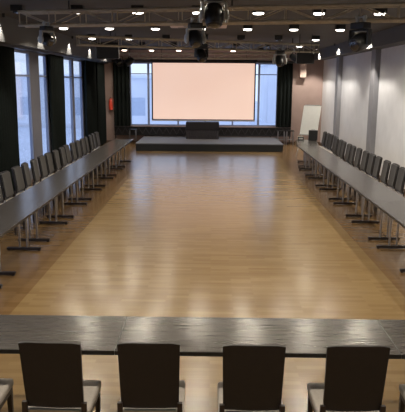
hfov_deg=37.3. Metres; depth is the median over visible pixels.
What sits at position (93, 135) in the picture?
cushion
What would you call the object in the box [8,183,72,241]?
conference table
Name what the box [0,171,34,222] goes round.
chair
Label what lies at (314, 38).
recessed light
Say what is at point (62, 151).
cushion
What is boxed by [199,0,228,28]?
light
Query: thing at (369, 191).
conference table
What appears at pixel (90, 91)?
curtain
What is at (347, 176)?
conference table
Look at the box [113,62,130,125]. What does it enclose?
curtain
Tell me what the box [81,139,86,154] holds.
cushion
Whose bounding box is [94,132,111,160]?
chair
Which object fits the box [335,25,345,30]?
recessed light
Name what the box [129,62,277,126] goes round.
window
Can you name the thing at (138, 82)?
building
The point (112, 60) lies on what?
trim
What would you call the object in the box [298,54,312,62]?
grille
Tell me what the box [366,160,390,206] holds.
chair
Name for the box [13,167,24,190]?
backrest
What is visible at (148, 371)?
chair
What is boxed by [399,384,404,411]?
chair
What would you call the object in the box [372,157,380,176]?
cushion
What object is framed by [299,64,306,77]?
wall speaker
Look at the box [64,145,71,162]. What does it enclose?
cushion
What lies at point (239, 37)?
recessed light
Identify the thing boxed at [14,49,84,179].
wall
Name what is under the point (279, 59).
light
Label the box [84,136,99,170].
chair
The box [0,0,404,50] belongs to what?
ceiling
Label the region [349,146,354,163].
cushion
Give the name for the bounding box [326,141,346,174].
chair
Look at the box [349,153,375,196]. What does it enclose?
chair
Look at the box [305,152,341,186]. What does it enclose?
conference table
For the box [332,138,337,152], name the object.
cushion
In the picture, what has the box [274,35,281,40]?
recessed light
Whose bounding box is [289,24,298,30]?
recessed light
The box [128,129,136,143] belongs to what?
stool
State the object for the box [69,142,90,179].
chair
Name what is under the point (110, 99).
fire extinguisher
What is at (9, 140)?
curtain
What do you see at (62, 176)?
conference table
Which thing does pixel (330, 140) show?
cushion
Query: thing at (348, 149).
cushion
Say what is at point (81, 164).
conference table
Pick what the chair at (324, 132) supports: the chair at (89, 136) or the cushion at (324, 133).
the cushion at (324, 133)
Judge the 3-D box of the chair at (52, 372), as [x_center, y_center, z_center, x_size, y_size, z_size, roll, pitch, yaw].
[-0.983,1.320,4.204,0.450,1.000,0.510,1,12,2]
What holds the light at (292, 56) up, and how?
hanging from the lighting truss at (78, 36)
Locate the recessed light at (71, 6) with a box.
[70,5,84,8]
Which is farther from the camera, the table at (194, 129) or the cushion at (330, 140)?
the table at (194, 129)
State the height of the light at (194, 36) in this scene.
0.466 m
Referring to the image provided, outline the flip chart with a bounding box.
[296,105,320,155]
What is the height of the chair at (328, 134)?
1.000 m
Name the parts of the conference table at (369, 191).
leg, leg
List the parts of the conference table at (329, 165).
leg, leg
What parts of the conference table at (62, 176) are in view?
leg, leg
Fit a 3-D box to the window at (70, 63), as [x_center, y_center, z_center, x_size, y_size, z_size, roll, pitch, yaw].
[-4.477,-3.292,19.651,0.070,3.030,1.770,1,12,1]
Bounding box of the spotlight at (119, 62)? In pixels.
[115,56,122,66]
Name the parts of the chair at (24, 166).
backrest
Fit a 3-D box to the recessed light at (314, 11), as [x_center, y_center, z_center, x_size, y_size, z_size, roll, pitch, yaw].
[2.086,-3.490,10.733,0.220,0.142,0.180,1,12,1]
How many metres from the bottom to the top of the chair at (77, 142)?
1.000 m
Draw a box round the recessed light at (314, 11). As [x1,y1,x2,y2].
[312,9,325,14]
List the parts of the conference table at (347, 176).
leg, leg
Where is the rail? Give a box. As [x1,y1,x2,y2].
[114,126,290,143]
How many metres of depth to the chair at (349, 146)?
16.60 m
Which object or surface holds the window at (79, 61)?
in the wall at (33, 57)
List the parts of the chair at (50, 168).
backrest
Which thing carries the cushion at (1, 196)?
on the chair at (1, 195)
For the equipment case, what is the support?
on the conference table at (299, 142)
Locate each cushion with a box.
[0,185,2,200]
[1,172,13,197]
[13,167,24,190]
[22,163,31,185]
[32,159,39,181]
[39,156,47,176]
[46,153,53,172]
[54,150,60,169]
[60,147,66,165]
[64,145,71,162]
[71,143,76,159]
[76,141,81,156]
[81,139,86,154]
[85,137,89,151]
[89,135,93,149]
[92,134,96,147]
[95,132,100,145]
[321,132,325,144]
[325,133,328,146]
[327,134,332,147]
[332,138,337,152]
[337,140,341,155]
[340,142,344,157]
[344,144,350,160]
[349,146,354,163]
[354,148,360,166]
[360,151,367,169]
[366,154,374,173]
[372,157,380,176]
[380,161,388,181]
[387,164,397,186]
[395,168,404,190]
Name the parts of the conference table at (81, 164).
leg, leg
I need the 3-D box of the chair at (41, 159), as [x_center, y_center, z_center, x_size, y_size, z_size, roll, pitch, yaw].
[-3.424,-0.642,13.611,0.510,1.000,0.450,1,12,2]
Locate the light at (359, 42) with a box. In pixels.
[348,15,371,51]
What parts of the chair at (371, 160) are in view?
backrest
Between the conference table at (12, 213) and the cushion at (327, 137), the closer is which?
the conference table at (12, 213)
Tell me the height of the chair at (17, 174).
1.000 m
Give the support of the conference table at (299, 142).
on the floor
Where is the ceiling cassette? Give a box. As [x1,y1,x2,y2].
[170,25,226,27]
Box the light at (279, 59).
[272,47,286,66]
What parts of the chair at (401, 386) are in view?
seat, leg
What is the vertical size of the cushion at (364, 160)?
0.435 m
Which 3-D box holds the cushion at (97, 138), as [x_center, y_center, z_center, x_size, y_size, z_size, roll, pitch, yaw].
[-3.487,-2.231,19.972,0.095,0.435,0.370,1,12,4]
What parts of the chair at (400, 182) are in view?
backrest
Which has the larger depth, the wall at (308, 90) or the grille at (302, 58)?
the wall at (308, 90)
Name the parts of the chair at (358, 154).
backrest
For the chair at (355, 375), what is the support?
on the floor
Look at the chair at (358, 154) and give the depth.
15.47 m
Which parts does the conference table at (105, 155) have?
leg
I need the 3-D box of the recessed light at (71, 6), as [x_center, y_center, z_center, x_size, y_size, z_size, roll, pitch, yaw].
[-2.245,-3.533,10.796,0.220,0.142,0.180,1,12,1]
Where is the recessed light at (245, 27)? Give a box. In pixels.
[243,25,252,30]
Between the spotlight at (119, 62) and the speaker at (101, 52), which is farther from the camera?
the spotlight at (119, 62)
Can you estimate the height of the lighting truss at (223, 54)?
0.504 m
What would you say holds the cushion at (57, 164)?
on the chair at (55, 153)
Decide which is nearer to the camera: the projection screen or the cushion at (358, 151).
the cushion at (358, 151)
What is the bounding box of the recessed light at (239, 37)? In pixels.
[237,35,244,40]
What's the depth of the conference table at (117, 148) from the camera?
17.43 m
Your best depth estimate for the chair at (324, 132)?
20.71 m
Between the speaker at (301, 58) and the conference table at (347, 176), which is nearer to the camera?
the conference table at (347, 176)
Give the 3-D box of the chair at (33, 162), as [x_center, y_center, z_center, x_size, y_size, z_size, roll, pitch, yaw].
[-3.414,-0.507,12.956,0.510,1.000,0.450,0,12,-3]
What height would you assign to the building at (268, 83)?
5.450 m
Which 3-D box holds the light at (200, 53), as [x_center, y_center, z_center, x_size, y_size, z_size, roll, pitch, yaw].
[-0.032,-4.357,16.870,0.354,0.641,0.373,3,12,13]
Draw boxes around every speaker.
[96,33,118,58]
[296,34,313,63]
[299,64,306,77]
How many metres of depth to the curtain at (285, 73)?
26.00 m
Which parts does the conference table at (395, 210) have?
leg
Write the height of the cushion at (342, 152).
0.435 m
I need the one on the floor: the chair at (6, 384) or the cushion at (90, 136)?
the chair at (6, 384)
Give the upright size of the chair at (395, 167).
1.000 m
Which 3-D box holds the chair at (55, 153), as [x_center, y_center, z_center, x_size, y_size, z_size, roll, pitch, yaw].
[-3.375,-0.868,14.706,0.510,1.000,0.450,0,12,0]
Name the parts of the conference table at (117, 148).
leg, leg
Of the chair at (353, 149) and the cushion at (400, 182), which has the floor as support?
the chair at (353, 149)
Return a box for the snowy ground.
[18,101,274,166]
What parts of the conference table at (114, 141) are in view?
leg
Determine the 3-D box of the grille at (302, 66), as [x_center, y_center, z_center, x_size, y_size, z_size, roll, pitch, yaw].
[4.300,-5.777,25.572,0.240,0.520,0.008,1,12,1]
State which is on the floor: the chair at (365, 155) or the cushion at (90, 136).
the chair at (365, 155)
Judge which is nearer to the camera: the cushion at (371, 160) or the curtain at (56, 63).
the cushion at (371, 160)
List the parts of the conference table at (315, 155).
leg, leg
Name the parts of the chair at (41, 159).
backrest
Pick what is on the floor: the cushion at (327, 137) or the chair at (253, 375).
the chair at (253, 375)
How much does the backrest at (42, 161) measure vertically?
0.435 m
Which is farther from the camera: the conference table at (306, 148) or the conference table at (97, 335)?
the conference table at (306, 148)
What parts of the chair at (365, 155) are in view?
backrest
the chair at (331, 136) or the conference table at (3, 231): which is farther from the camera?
the chair at (331, 136)
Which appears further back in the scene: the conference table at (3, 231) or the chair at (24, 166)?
the chair at (24, 166)
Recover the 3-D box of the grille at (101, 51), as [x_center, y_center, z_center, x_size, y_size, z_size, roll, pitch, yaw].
[-2.661,-4.361,16.807,0.560,0.380,0.010,-1,12,-5]
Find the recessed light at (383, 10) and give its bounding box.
[372,8,387,15]
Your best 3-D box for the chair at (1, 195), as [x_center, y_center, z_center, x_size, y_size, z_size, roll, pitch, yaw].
[-3.473,-0.027,10.633,0.510,1.000,0.450,1,12,4]
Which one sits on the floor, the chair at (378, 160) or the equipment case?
the chair at (378, 160)
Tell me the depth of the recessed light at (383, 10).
10.63 m
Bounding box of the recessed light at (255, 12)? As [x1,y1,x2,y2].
[252,10,264,14]
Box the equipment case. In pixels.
[308,129,317,140]
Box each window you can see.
[14,50,33,170]
[38,54,49,151]
[64,58,73,141]
[73,59,83,137]
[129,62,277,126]
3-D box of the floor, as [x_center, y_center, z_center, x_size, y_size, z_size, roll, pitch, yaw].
[0.186,0.326,12.013,10.130,0.200,30.400,1,12,1]
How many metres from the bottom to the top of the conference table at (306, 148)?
0.740 m
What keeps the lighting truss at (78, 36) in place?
hanging from the ceiling
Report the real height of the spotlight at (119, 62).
0.504 m
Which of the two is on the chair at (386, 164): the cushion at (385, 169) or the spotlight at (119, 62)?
the cushion at (385, 169)
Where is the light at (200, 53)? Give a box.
[194,43,207,62]
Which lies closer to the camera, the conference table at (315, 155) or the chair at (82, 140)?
the conference table at (315, 155)
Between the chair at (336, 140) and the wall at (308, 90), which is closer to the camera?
the chair at (336, 140)
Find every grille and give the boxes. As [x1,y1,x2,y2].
[97,43,117,56]
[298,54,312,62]
[300,64,305,76]
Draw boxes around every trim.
[0,14,111,62]
[0,43,107,63]
[112,60,294,62]
[314,24,404,59]
[332,56,342,148]
[366,49,380,153]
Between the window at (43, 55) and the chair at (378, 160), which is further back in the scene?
the window at (43, 55)
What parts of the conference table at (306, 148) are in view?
leg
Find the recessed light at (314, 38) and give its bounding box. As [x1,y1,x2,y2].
[311,36,319,40]
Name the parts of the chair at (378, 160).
backrest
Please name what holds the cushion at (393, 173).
on the chair at (395, 167)
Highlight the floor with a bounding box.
[0,142,404,411]
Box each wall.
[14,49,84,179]
[104,50,323,141]
[320,44,404,188]
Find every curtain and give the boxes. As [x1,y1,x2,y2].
[0,46,19,197]
[48,54,65,171]
[84,60,97,151]
[95,62,106,145]
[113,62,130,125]
[276,63,292,126]
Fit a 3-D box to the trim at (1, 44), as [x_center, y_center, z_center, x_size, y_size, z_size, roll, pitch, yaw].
[-4.424,-3.160,11.369,0.220,0.055,29.800,1,12,1]
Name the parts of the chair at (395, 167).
backrest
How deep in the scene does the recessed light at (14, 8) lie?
10.72 m
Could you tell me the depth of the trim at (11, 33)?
14.88 m
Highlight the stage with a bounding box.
[135,136,283,151]
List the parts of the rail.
rail, rail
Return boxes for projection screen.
[150,49,257,121]
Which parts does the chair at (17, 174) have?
backrest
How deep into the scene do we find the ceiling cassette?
14.36 m
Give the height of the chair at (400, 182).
1.000 m
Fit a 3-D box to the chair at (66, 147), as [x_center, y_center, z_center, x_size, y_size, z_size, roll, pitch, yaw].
[-3.386,-1.114,15.894,0.510,1.000,0.450,1,12,3]
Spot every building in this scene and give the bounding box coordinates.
[16,74,249,127]
[259,65,276,122]
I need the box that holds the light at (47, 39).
[38,21,55,46]
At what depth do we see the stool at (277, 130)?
25.75 m
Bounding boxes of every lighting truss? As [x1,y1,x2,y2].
[17,0,404,27]
[76,30,319,52]
[119,48,291,59]
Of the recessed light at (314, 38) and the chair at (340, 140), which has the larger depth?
the chair at (340, 140)
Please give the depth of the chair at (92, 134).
19.33 m
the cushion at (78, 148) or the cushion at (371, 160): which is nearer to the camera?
the cushion at (371, 160)
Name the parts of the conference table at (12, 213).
leg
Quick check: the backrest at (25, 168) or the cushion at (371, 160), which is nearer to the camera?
the backrest at (25, 168)
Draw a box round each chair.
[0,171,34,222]
[0,185,24,234]
[0,378,13,411]
[11,166,43,218]
[18,341,100,411]
[21,162,50,212]
[30,159,57,206]
[37,155,64,200]
[44,152,69,196]
[52,150,75,191]
[59,147,78,187]
[63,144,85,181]
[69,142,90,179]
[74,140,94,176]
[79,138,98,173]
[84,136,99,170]
[88,135,103,167]
[91,133,107,164]
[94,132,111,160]
[117,342,184,411]
[218,344,285,411]
[307,345,389,411]
[310,131,326,159]
[318,134,333,165]
[319,138,338,170]
[323,133,329,148]
[323,139,343,170]
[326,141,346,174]
[330,144,352,180]
[334,146,355,183]
[339,148,362,187]
[344,151,369,191]
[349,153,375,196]
[355,156,382,200]
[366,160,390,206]
[368,163,399,212]
[375,167,404,217]
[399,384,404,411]
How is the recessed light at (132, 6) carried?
in the ceiling
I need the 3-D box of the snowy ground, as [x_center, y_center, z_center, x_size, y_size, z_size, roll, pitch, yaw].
[0.624,-4.420,39.927,180.000,0.200,160.000,1,12,1]
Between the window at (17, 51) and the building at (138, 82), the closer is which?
the window at (17, 51)
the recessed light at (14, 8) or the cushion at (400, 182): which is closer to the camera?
the recessed light at (14, 8)
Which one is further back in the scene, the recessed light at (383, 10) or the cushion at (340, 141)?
the cushion at (340, 141)
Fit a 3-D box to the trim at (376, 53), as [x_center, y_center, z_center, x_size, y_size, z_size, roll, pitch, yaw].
[4.989,-2.737,17.607,0.150,3.600,0.450,1,12,1]
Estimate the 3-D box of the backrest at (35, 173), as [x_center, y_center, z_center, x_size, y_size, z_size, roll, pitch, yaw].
[-3.588,-0.768,12.893,0.095,0.435,0.370,0,12,-3]
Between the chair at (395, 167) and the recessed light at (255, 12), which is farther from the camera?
the chair at (395, 167)
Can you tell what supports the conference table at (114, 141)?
on the floor
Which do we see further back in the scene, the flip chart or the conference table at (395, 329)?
the flip chart
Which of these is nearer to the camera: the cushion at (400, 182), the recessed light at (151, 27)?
the cushion at (400, 182)
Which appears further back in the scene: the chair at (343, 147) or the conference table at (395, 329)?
the chair at (343, 147)
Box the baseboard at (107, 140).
[107,140,319,143]
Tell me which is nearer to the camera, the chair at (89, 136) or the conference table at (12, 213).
the conference table at (12, 213)
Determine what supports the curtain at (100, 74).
hanging from the wall at (33, 57)
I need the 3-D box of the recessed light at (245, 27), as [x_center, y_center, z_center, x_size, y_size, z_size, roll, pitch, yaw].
[1.058,-4.189,14.078,0.220,0.142,0.180,1,12,1]
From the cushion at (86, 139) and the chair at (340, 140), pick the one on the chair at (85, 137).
the cushion at (86, 139)
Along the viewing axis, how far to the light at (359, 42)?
8.88 m
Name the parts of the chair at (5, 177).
backrest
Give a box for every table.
[0,201,46,275]
[0,228,9,288]
[0,315,126,354]
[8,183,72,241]
[39,170,90,217]
[61,159,105,199]
[80,151,116,186]
[94,145,125,175]
[105,139,132,166]
[115,316,400,358]
[186,121,218,138]
[296,139,318,166]
[297,145,327,175]
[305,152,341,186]
[316,160,357,199]
[330,170,379,216]
[347,183,404,239]
[371,201,404,272]
[377,319,404,358]
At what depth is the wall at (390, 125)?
18.41 m
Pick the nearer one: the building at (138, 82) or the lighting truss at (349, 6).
the lighting truss at (349, 6)
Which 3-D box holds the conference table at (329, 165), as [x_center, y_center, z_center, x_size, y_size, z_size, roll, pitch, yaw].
[3.196,-0.631,14.421,0.660,0.740,1.798,1,12,1]
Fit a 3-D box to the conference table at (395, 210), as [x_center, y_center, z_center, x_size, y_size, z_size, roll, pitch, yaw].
[3.109,0.462,9.133,0.660,0.740,1.798,1,12,1]
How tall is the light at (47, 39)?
0.411 m
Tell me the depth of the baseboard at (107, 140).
26.52 m
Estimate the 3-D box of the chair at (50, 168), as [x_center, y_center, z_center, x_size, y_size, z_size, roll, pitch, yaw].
[-3.412,-0.750,14.135,0.510,1.000,0.450,1,12,2]
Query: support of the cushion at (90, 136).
on the chair at (89, 136)
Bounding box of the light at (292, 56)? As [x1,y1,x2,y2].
[289,49,296,62]
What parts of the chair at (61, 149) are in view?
backrest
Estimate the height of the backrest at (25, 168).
0.435 m
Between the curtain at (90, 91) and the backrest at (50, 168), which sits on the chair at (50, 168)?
the backrest at (50, 168)
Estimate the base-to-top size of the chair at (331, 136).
1.000 m
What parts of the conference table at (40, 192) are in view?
leg, leg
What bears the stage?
on the floor
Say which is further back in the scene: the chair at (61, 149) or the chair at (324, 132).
the chair at (324, 132)
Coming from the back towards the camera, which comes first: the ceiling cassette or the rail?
the rail
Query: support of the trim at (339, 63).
attached to the wall at (390, 125)
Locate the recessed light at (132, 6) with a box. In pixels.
[131,5,143,13]
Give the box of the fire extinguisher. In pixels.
[109,97,112,109]
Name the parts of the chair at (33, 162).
backrest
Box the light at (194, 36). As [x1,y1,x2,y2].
[184,17,205,47]
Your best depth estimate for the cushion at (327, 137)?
20.15 m
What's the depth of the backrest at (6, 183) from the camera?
11.10 m
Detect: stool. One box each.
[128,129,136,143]
[277,130,284,144]
[285,130,293,145]
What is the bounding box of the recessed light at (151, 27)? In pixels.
[150,26,159,29]
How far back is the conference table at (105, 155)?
15.97 m
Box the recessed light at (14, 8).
[10,5,24,13]
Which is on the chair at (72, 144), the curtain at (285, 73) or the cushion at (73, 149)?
the cushion at (73, 149)
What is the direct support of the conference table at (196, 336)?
on the floor
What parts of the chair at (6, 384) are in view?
seat frame, leg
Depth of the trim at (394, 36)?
16.15 m
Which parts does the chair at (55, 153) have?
backrest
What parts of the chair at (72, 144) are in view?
backrest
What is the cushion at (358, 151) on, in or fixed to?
on the chair at (358, 154)
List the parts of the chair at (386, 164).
backrest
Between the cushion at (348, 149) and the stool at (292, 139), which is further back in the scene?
the stool at (292, 139)

